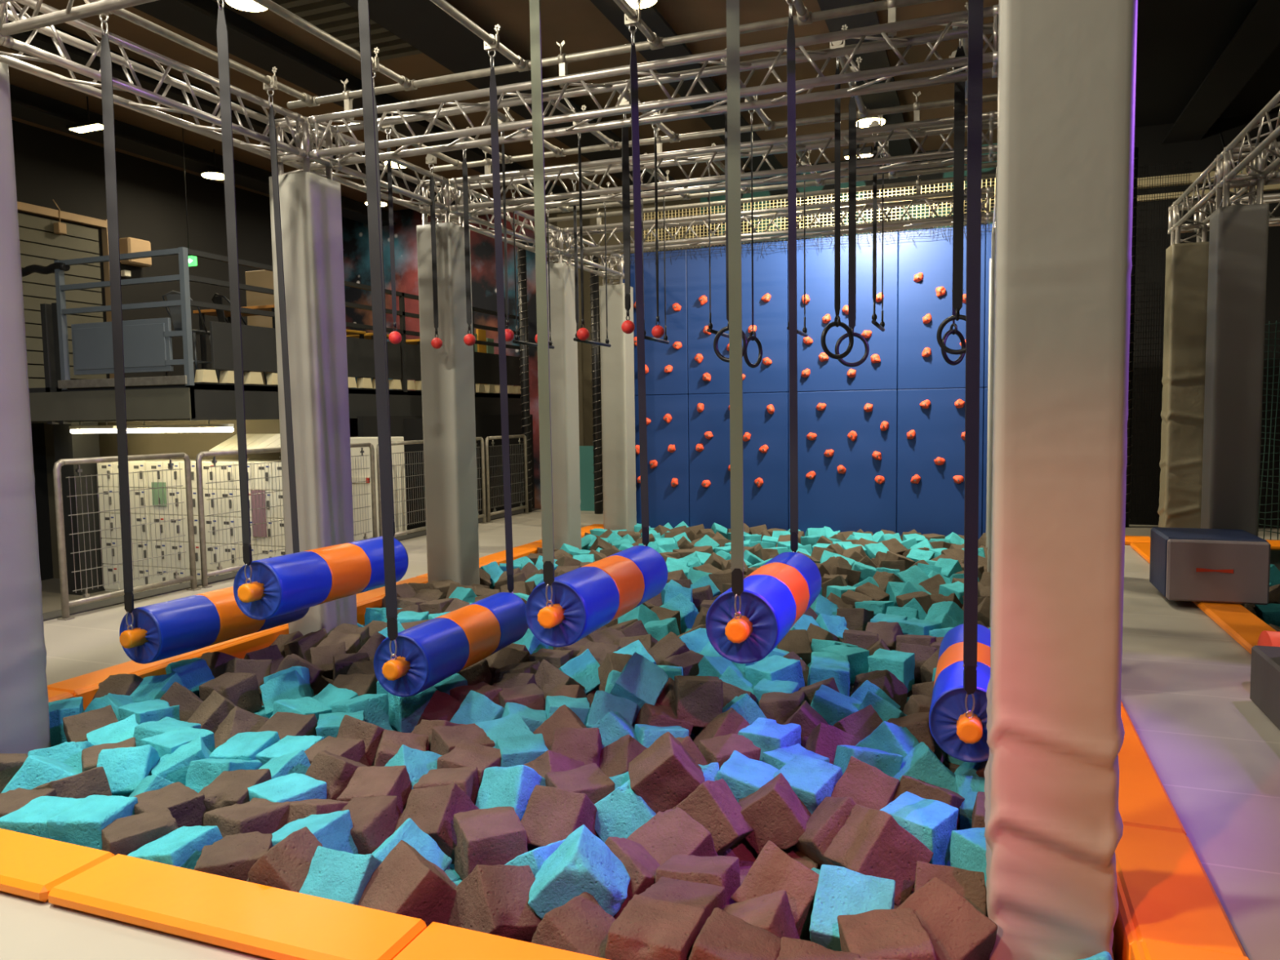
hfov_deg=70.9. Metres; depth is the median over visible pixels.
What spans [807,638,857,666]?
cube
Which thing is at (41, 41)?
trim
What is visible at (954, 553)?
cube
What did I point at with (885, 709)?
cube
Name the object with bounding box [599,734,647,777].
cube
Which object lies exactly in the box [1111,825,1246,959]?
pad
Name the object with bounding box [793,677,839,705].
cube
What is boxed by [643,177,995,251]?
wire mesh
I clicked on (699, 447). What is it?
hold
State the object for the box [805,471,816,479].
hold
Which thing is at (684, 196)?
pipe
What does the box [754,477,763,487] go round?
hold
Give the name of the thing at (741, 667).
cube
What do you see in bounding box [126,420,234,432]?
lamp
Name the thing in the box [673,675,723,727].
cube
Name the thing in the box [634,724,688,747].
cube
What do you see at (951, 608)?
cube
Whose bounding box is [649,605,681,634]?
cube
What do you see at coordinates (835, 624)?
cube
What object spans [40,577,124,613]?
floor
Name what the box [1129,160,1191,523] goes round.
safety net
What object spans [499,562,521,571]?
cube
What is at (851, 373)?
hold
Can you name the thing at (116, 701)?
cube
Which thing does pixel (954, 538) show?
cube
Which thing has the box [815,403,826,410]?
hold
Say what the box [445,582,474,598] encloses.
cube
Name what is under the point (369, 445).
fence panel
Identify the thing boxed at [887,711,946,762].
cube
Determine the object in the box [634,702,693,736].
cube
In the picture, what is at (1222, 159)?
truss
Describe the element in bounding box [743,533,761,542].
cube
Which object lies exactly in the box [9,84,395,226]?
trim
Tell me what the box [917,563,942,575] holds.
cube
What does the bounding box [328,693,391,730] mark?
cube
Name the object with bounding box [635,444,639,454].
hold
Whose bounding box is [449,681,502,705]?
cube
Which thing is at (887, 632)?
cube
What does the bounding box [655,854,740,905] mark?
cube
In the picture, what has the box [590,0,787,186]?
trim
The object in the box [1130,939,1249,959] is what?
pad
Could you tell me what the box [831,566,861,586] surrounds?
cube
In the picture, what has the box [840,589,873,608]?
cube
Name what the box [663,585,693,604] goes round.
cube
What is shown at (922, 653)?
cube
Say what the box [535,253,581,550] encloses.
column
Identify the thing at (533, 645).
cube
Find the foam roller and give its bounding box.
[1257,631,1279,646]
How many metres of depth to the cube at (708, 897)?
2.88 m
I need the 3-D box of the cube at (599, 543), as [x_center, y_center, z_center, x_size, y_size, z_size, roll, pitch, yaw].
[-0.472,0.877,10.863,0.318,0.371,0.314,-1,4,-1]
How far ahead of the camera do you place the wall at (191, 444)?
12.75 m
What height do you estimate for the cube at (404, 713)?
0.236 m
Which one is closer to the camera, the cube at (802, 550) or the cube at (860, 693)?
the cube at (860, 693)
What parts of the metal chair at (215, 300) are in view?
backrest, frame, leg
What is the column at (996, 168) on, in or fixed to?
on the floor
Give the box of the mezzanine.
[28,247,521,424]
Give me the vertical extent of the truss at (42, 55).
0.296 m
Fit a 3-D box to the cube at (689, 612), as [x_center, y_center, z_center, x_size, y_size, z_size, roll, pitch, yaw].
[0.326,1.121,7.372,0.310,0.356,0.309,-4,5,-39]
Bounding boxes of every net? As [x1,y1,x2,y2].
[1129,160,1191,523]
[1257,320,1279,540]
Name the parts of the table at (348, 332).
leg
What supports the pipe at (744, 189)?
attached to the pipe at (987, 165)
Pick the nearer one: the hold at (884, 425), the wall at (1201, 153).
the hold at (884, 425)
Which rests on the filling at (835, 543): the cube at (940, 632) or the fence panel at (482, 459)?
the cube at (940, 632)
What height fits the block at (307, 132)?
0.290 m
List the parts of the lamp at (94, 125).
suspension rod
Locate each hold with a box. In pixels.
[633,336,636,346]
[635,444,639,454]
[644,364,648,373]
[646,417,650,425]
[648,459,657,468]
[662,413,671,423]
[664,364,672,373]
[667,444,675,453]
[671,478,678,487]
[672,302,680,311]
[672,341,682,349]
[694,353,703,363]
[695,443,703,452]
[697,403,703,412]
[698,295,707,305]
[701,480,711,487]
[702,325,711,334]
[702,372,711,381]
[704,431,713,439]
[742,431,751,441]
[747,324,756,333]
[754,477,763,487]
[759,444,768,453]
[760,293,770,302]
[762,357,772,365]
[766,404,774,413]
[800,368,810,377]
[801,294,809,304]
[803,336,813,345]
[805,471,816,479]
[806,432,817,439]
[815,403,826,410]
[818,352,828,361]
[822,314,831,324]
[823,448,834,457]
[836,464,846,474]
[842,305,848,314]
[847,368,856,377]
[847,431,857,441]
[861,330,871,337]
[863,403,872,412]
[871,354,880,363]
[871,450,881,460]
[874,475,884,484]
[875,292,884,302]
[880,421,888,431]
[906,429,915,439]
[910,474,920,483]
[913,272,923,282]
[920,400,930,408]
[921,346,931,357]
[922,313,931,324]
[933,457,945,465]
[935,286,946,297]
[952,475,964,484]
[954,399,964,408]
[960,431,964,439]
[962,293,965,303]
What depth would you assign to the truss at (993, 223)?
9.76 m
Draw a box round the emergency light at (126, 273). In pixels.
[120,270,130,277]
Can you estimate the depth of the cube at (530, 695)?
5.00 m
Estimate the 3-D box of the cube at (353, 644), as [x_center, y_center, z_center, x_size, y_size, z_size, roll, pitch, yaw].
[-2.136,1.244,6.398,0.264,0.306,0.287,0,4,10]
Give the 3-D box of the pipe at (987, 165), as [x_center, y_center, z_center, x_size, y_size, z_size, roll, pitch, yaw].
[1.190,-2.968,9.179,4.900,0.048,0.049,1,4,21]
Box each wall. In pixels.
[11,120,272,580]
[44,419,280,578]
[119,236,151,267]
[342,111,1279,528]
[357,414,534,533]
[556,204,659,497]
[622,223,992,539]
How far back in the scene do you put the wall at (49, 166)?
15.16 m
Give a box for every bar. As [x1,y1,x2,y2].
[508,184,554,349]
[568,177,610,346]
[640,152,669,343]
[706,142,728,337]
[785,128,811,337]
[869,115,888,331]
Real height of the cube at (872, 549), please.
0.316 m
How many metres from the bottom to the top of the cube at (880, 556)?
0.363 m
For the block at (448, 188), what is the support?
on the column at (447, 371)
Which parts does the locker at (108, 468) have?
door, door, door, door, door, handle, door, door, door, door, door, door, door, door, handle, door, door, handle, handle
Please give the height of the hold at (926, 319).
0.127 m
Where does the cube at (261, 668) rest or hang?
on the filling at (835, 543)
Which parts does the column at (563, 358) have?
truss leg, truss leg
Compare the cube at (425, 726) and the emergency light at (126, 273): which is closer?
the cube at (425, 726)
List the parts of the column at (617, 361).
truss leg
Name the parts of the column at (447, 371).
truss leg, truss leg, truss leg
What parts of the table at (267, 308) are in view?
leg, leg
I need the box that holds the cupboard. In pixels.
[244,270,274,385]
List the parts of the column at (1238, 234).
truss leg, truss leg, truss leg, truss leg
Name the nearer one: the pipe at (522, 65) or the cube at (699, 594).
the pipe at (522, 65)
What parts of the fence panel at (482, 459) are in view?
rail, post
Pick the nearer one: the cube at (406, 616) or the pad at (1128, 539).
the cube at (406, 616)
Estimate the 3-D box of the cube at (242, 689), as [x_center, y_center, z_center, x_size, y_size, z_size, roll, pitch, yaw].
[-2.457,1.309,5.400,0.254,0.262,0.257,1,4,22]
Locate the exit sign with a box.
[181,113,197,266]
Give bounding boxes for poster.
[151,482,167,506]
[250,489,266,537]
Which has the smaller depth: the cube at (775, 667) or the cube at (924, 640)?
the cube at (775, 667)
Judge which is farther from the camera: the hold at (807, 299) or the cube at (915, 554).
the hold at (807, 299)
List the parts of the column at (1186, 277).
truss leg, truss leg, truss leg, truss leg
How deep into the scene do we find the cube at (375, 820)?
3.52 m
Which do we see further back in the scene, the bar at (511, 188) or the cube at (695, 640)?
the bar at (511, 188)
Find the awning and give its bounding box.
[208,433,280,451]
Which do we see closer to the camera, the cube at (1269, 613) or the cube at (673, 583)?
the cube at (1269, 613)
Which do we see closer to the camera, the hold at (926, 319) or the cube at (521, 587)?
the cube at (521, 587)
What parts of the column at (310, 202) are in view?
truss leg, truss leg, truss leg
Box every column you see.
[0,62,50,755]
[268,158,357,635]
[416,211,479,586]
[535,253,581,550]
[599,276,636,531]
[983,0,1137,959]
[986,227,995,572]
[986,258,991,547]
[989,168,996,626]
[1157,224,1208,528]
[1200,178,1269,536]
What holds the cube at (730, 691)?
on the filling at (835, 543)
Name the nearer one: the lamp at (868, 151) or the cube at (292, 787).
the cube at (292, 787)
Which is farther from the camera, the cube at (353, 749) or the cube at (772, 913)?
the cube at (353, 749)
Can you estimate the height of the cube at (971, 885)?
0.317 m
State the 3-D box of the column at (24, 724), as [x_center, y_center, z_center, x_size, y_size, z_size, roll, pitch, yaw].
[-3.319,-0.232,4.463,0.382,3.840,0.381,1,4,21]
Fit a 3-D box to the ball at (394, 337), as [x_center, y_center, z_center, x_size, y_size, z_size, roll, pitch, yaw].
[-1.928,-1.958,6.971,0.100,1.791,0.100,-3,5,-26]
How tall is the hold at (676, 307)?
0.121 m
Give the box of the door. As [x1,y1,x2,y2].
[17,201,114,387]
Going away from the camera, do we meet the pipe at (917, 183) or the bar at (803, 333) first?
the bar at (803, 333)
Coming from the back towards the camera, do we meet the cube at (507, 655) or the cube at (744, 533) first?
the cube at (744, 533)
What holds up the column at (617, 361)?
on the floor
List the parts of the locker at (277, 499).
door, door, door, handle, handle, door, handle, door, door, door, door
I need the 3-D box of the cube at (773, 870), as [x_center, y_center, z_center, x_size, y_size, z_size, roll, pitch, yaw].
[0.489,1.417,3.049,0.293,0.352,0.320,3,6,43]
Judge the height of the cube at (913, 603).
0.372 m
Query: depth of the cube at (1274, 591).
7.78 m
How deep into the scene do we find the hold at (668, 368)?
12.44 m
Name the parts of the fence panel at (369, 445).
rail, post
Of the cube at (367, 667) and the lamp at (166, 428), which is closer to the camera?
the cube at (367, 667)
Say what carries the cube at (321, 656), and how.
on the cube at (323, 682)
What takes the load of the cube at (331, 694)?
in the filling at (835, 543)
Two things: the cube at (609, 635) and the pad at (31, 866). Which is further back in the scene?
the cube at (609, 635)
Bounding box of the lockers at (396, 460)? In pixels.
[350,436,407,541]
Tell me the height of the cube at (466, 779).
0.274 m
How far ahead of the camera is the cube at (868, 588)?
7.71 m
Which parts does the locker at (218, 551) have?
door, door, door, handle, door, door, door, door, door, handle, handle, door, door, door, door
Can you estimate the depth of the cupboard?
13.77 m
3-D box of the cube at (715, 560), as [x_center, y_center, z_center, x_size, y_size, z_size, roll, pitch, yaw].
[0.809,0.953,9.526,0.317,0.356,0.297,-1,4,0]
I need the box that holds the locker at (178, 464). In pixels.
[146,459,222,589]
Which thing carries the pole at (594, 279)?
on the floor at (1185, 682)
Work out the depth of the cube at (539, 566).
9.36 m
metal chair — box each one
[161,290,221,383]
[211,293,267,385]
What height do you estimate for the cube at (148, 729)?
0.264 m
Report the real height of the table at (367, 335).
0.890 m
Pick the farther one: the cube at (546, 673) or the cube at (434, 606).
the cube at (434, 606)
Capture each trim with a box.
[0,7,484,216]
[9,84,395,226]
[42,508,540,621]
[132,0,577,208]
[270,0,422,62]
[341,0,690,198]
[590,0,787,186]
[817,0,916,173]
[1137,165,1279,202]
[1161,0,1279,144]
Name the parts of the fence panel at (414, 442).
post, rail, rail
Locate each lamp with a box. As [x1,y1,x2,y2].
[66,96,102,133]
[69,422,116,433]
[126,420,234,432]
[200,149,223,179]
[223,0,268,12]
[364,200,387,206]
[383,137,408,168]
[625,0,658,8]
[843,120,873,159]
[856,115,886,128]
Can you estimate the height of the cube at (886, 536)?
0.309 m
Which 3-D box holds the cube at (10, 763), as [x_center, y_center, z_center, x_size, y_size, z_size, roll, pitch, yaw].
[-2.988,1.407,4.186,0.272,0.284,0.248,-4,5,-39]
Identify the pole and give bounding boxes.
[516,240,532,512]
[589,255,603,514]
[1124,146,1138,527]
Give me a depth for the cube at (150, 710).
4.87 m
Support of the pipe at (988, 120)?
attached to the pipe at (564, 209)
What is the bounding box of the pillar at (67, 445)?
[53,422,105,595]
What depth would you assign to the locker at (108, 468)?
12.37 m
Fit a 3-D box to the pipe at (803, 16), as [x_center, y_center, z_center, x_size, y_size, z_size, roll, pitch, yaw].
[0.524,-2.591,4.066,0.080,0.064,2.532,1,4,21]
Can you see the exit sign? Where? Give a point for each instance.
(192, 260)
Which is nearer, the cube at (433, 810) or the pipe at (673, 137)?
the cube at (433, 810)
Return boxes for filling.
[253,521,991,941]
[1240,564,1279,631]
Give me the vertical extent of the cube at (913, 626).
0.244 m
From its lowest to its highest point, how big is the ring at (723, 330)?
2.042 m
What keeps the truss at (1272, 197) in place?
attached to the block at (1172, 209)
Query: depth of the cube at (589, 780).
3.80 m
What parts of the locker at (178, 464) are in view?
door, door, door, handle, door, door, door, door, door, door, door, handle, door, door, door, door, handle, door, handle, handle, handle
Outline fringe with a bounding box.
[630,222,992,264]
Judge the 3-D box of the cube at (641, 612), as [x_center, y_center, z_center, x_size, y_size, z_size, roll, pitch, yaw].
[-0.010,1.135,6.904,0.369,0.397,0.333,2,5,35]
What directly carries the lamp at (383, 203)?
hanging from the ceiling
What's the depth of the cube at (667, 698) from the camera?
4.84 m
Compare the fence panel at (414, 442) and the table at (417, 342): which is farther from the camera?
the table at (417, 342)
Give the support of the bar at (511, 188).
hanging from the pipe at (564, 209)
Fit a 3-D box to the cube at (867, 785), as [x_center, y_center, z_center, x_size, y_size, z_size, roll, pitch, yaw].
[0.983,1.368,3.833,0.274,0.356,0.318,3,6,42]
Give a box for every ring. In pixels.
[713,48,747,362]
[743,95,762,368]
[820,24,853,359]
[835,57,869,367]
[936,2,968,355]
[941,49,965,365]
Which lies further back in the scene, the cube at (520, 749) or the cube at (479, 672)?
the cube at (479, 672)
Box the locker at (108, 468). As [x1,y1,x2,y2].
[97,459,167,593]
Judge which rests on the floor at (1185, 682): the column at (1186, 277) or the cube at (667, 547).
the column at (1186, 277)
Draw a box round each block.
[275,116,333,169]
[421,178,463,219]
[546,227,572,258]
[603,254,624,279]
[1149,527,1271,604]
[1167,201,1202,234]
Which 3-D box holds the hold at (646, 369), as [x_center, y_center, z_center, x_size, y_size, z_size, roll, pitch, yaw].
[0.059,-1.550,12.568,0.110,0.131,0.082,1,4,21]
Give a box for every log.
[97,11,309,663]
[216,0,408,620]
[358,0,528,697]
[525,0,667,647]
[706,0,821,663]
[928,0,990,762]
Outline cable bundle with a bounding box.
[21,262,70,276]
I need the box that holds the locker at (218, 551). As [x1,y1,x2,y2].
[201,459,279,577]
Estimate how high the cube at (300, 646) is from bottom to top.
0.324 m
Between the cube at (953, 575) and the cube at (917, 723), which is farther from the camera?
the cube at (953, 575)
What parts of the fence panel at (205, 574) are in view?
post, rail, rail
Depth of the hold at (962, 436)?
11.15 m
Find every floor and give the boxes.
[0,509,1279,959]
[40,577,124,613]
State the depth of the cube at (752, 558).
9.74 m
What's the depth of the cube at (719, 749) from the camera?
4.16 m
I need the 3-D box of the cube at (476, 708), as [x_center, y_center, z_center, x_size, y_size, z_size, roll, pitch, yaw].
[-0.846,1.316,4.854,0.287,0.354,0.320,2,5,30]
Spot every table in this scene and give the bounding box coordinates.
[192,304,277,373]
[346,328,365,377]
[346,333,397,390]
[397,338,422,391]
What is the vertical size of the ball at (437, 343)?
1.758 m
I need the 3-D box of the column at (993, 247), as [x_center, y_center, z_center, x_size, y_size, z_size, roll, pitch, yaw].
[3.673,-0.658,8.968,0.352,3.840,0.355,1,4,21]
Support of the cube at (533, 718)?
on the filling at (835, 543)
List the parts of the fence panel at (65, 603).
post, rail, rail, post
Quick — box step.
[1249,645,1279,729]
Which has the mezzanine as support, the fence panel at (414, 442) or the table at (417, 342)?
the table at (417, 342)
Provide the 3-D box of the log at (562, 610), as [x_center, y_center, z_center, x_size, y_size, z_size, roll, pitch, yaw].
[-0.225,-0.972,4.769,0.332,3.494,1.448,1,4,21]
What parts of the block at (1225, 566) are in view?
handle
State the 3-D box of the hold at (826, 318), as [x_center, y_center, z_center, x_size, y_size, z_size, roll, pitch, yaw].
[2.412,-2.092,11.640,0.112,0.126,0.082,1,4,21]
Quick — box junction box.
[53,199,66,235]
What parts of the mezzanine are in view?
support post, support post, railing post, rail, rail, rail, panel, rail, rail, railing post, panel, rail, rail, rail, panel, railing post, panel, railing post, panel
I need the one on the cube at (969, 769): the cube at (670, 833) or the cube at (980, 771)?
the cube at (980, 771)
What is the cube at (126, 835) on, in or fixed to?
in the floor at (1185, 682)
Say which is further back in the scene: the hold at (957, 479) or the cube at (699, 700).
the hold at (957, 479)
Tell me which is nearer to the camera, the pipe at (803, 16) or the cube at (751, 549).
the pipe at (803, 16)
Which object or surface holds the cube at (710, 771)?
in the filling at (835, 543)
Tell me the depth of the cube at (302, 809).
3.57 m
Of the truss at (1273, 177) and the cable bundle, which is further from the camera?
the cable bundle
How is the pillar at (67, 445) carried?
on the floor at (51, 588)
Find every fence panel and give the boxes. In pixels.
[53,452,201,620]
[195,447,284,588]
[350,442,377,541]
[376,440,426,536]
[475,436,488,524]
[484,434,530,522]
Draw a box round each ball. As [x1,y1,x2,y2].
[382,113,401,344]
[426,154,442,348]
[457,126,475,346]
[497,106,514,342]
[530,140,537,342]
[573,105,589,340]
[617,89,635,333]
[650,110,664,337]
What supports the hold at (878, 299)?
attached to the wall at (895, 386)
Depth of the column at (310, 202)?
6.60 m
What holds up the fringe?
hanging from the wire mesh
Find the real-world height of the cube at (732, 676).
0.382 m
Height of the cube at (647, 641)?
0.344 m
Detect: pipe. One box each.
[88,0,319,106]
[252,0,417,90]
[350,22,992,124]
[378,126,462,169]
[426,119,512,164]
[430,0,530,71]
[431,91,997,182]
[475,118,997,183]
[485,110,565,157]
[511,184,569,212]
[545,161,996,213]
[546,99,619,150]
[548,173,995,231]
[581,176,622,206]
[613,0,664,49]
[616,89,680,142]
[646,168,690,199]
[712,160,751,194]
[739,78,775,130]
[791,0,812,25]
[795,151,824,186]
[839,56,869,119]
[878,141,897,178]
[961,37,968,105]
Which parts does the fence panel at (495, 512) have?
post, rail, rail, post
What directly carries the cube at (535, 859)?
in the filling at (835, 543)
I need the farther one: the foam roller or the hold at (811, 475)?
the hold at (811, 475)
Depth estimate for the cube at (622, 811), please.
3.59 m
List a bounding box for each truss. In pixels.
[0,0,157,38]
[0,0,306,160]
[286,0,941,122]
[307,4,999,167]
[310,133,448,213]
[443,190,561,253]
[449,111,997,216]
[552,235,622,277]
[563,186,994,257]
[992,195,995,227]
[1173,157,1249,228]
[1204,192,1279,231]
[1215,146,1264,189]
[1224,90,1279,181]
[1263,142,1279,185]
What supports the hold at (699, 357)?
attached to the wall at (895, 386)
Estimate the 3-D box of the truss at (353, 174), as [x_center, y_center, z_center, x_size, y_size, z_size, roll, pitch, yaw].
[-2.147,-2.536,7.481,0.297,0.296,1.520,1,4,21]
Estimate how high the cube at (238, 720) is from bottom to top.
0.393 m
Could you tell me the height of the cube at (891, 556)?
0.317 m
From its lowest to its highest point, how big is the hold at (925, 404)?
0.114 m
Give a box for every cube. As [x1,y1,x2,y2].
[0,753,27,793]
[0,755,81,793]
[0,787,56,817]
[0,795,84,839]
[27,741,93,772]
[32,766,111,798]
[46,795,137,849]
[48,696,84,746]
[62,705,118,742]
[81,737,136,772]
[83,693,133,720]
[86,713,138,745]
[91,673,142,701]
[96,744,160,796]
[101,807,178,855]
[118,698,180,724]
[127,825,222,870]
[128,774,174,797]
[129,671,184,702]
[133,716,200,746]
[133,782,206,827]
[140,726,215,757]
[151,735,211,785]
[160,681,203,721]
[165,657,214,697]
[185,758,262,792]
[186,689,235,733]
[194,831,272,880]
[199,672,262,713]
[199,768,271,812]
[200,651,236,678]
[203,797,289,837]
[208,730,279,760]
[213,706,269,748]
[223,657,271,696]
[244,644,284,675]
[245,826,322,892]
[247,773,326,802]
[255,735,324,765]
[257,711,317,739]
[258,749,311,778]
[259,670,312,717]
[263,666,314,697]
[269,631,303,657]
[271,809,358,853]
[272,696,332,720]
[274,653,324,689]
[284,628,328,662]
[284,798,349,823]
[298,845,382,905]
[303,735,368,766]
[305,750,367,799]
[310,641,346,680]
[311,683,358,704]
[313,675,333,693]
[315,630,362,653]
[315,710,364,738]
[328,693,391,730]
[332,673,377,696]
[333,623,369,645]
[333,653,370,679]
[336,715,386,766]
[336,764,412,813]
[341,795,401,854]
[346,660,377,681]
[357,631,386,661]
[358,840,457,927]
[364,607,402,625]
[364,620,386,637]
[371,817,452,871]
[373,729,428,766]
[378,621,404,637]
[382,582,417,608]
[384,744,442,789]
[387,685,436,733]
[394,782,479,863]
[396,596,428,608]
[396,610,428,623]
[397,604,423,613]
[408,582,433,593]
[411,719,465,751]
[413,589,445,601]
[413,766,479,804]
[416,689,462,725]
[419,598,453,614]
[426,579,459,597]
[430,723,494,755]
[433,673,467,694]
[436,739,501,786]
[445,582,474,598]
[447,864,542,942]
[448,586,477,603]
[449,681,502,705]
[449,689,504,724]
[453,806,528,879]
[458,658,493,685]
[473,586,500,596]
[475,713,533,747]
[475,764,546,821]
[479,568,491,586]
[480,561,503,589]
[485,646,529,679]
[492,660,540,684]
[492,672,537,688]
[494,572,525,592]
[495,733,548,767]
[498,683,545,710]
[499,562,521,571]
[500,581,531,595]
[502,702,546,733]
[505,839,564,875]
[513,628,553,654]
[520,784,598,851]
[524,750,584,778]
[528,648,573,669]
[528,824,630,919]
[531,892,615,959]
[533,704,586,750]
[534,560,558,569]
[534,659,585,689]
[542,684,591,707]
[545,695,590,725]
[545,763,614,838]
[551,727,602,767]
[555,555,582,566]
[555,637,591,657]
[559,648,599,695]
[576,640,620,665]
[585,690,637,728]
[587,626,625,645]
[589,536,612,551]
[591,711,637,748]
[594,778,656,842]
[598,652,631,691]
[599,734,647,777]
[604,670,621,692]
[604,836,660,919]
[604,893,705,959]
[608,771,629,789]
[609,652,668,723]
[613,640,656,664]
[617,604,659,625]
[619,620,648,636]
[619,634,657,650]
[626,807,717,865]
[628,731,705,813]
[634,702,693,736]
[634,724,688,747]
[639,876,725,927]
[644,617,679,641]
[646,631,689,665]
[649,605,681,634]
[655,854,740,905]
[656,677,695,731]
[657,665,683,679]
[658,542,679,551]
[660,593,698,633]
[661,579,682,604]
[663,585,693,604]
[663,649,704,675]
[666,557,688,567]
[666,564,689,577]
[667,569,688,579]
[671,778,754,855]
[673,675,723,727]
[675,736,707,765]
[676,536,693,549]
[678,551,701,567]
[679,627,709,653]
[687,568,711,583]
[688,907,781,959]
[689,574,720,597]
[691,606,708,629]
[692,585,713,612]
[693,534,719,552]
[693,563,721,573]
[693,707,749,747]
[696,656,738,677]
[697,733,760,768]
[697,762,719,781]
[702,552,724,569]
[708,572,731,594]
[711,522,727,538]
[716,750,778,803]
[719,666,754,693]
[720,889,799,938]
[722,656,760,675]
[722,680,756,707]
[722,693,766,724]
[722,837,758,862]
[725,560,747,575]
[727,531,749,540]
[728,546,755,554]
[730,840,818,941]
[737,717,801,760]
[738,773,811,854]
[738,860,754,885]
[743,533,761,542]
[743,550,763,564]
[744,654,804,688]
[752,548,778,560]
[752,678,799,706]
[758,691,804,724]
[761,743,829,769]
[773,755,842,814]
[775,534,799,546]
[776,937,860,959]
[777,629,812,665]
[782,651,808,686]
[782,700,828,745]
[782,844,820,870]
[788,547,810,555]
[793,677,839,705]
[795,796,855,868]
[800,534,826,550]
[800,722,860,764]
[804,528,826,536]
[806,622,842,645]
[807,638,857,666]
[807,662,850,696]
[808,864,895,951]
[809,594,838,615]
[810,684,862,725]
[811,651,849,667]
[815,613,848,639]
[821,555,852,574]
[821,573,848,585]
[821,574,847,597]
[821,643,869,685]
[823,804,933,906]
[826,585,857,598]
[826,592,853,608]
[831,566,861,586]
[831,755,899,809]
[833,704,883,741]
[833,745,902,777]
[836,608,874,631]
[837,907,936,959]
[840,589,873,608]
[842,546,866,557]
[842,629,878,649]
[850,669,907,711]
[850,680,900,709]
[851,560,875,582]
[854,582,889,600]
[854,600,893,616]
[854,957,898,959]
[855,720,919,758]
[857,691,906,721]
[864,542,888,559]
[865,621,903,650]
[867,648,915,692]
[870,613,906,622]
[871,551,886,567]
[872,571,902,592]
[877,533,902,542]
[879,560,905,572]
[879,791,958,866]
[880,537,907,555]
[884,551,915,569]
[885,582,906,606]
[885,606,919,619]
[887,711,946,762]
[892,775,964,830]
[893,742,955,792]
[894,581,931,604]
[895,634,936,650]
[896,564,928,584]
[896,591,932,613]
[897,617,941,635]
[897,877,997,959]
[898,643,936,683]
[902,597,927,619]
[902,694,932,715]
[906,547,934,562]
[911,680,934,697]
[914,861,986,915]
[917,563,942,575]
[918,573,946,594]
[920,648,939,683]
[924,600,963,624]
[928,626,954,637]
[929,541,955,548]
[930,592,963,608]
[931,613,959,628]
[934,558,962,577]
[938,581,964,604]
[941,547,964,559]
[944,752,964,765]
[945,532,964,544]
[949,573,978,583]
[950,826,986,910]
[951,577,982,586]
[954,569,982,582]
[954,761,981,776]
[955,774,985,830]
[961,595,984,609]
[971,791,985,827]
[976,760,987,777]
[1076,951,1112,959]
[1253,583,1279,611]
[1254,603,1279,626]
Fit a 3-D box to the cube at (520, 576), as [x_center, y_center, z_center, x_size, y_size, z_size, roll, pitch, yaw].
[-1.243,1.051,8.731,0.278,0.294,0.249,1,5,26]
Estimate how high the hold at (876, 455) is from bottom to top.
0.121 m
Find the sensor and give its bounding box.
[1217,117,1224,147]
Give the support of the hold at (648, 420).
attached to the wall at (895, 386)
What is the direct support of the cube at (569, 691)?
on the filling at (835, 543)
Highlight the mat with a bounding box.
[579,445,594,511]
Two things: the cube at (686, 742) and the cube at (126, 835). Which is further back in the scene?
the cube at (686, 742)
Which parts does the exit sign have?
suspension rod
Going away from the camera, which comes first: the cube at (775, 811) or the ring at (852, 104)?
the cube at (775, 811)
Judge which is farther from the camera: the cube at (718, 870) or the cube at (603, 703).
the cube at (603, 703)
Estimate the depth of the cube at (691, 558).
9.61 m
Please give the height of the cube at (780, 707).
0.258 m
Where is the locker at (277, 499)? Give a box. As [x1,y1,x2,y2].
[253,459,284,559]
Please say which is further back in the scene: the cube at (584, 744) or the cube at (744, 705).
the cube at (744, 705)
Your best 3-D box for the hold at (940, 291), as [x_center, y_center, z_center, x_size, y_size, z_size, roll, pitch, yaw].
[3.723,-2.336,11.127,0.120,0.127,0.082,1,4,21]
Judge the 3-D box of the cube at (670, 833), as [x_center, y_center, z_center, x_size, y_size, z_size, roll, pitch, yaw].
[0.126,1.415,3.373,0.312,0.332,0.286,-4,5,-41]
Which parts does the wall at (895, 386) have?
wall panel, wall panel, wall panel, wall panel, wall panel, wall panel, wall panel, wall panel, wall panel, wall panel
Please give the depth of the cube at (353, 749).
4.23 m
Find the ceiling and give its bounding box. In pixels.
[0,0,1279,211]
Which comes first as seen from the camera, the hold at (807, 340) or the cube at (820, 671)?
the cube at (820, 671)
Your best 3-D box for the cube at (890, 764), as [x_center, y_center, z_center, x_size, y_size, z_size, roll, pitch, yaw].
[1.030,1.345,4.091,0.276,0.320,0.286,-1,4,-8]
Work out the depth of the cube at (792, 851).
3.57 m
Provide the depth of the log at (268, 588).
4.95 m
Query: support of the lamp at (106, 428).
hanging from the mezzanine
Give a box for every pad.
[0,828,114,902]
[47,623,288,711]
[47,688,74,702]
[48,853,426,959]
[355,577,427,624]
[392,921,608,959]
[415,543,542,577]
[528,524,604,544]
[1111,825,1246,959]
[1117,703,1186,835]
[1124,535,1150,545]
[1129,542,1150,564]
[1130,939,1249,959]
[1192,601,1275,654]
[1265,539,1279,550]

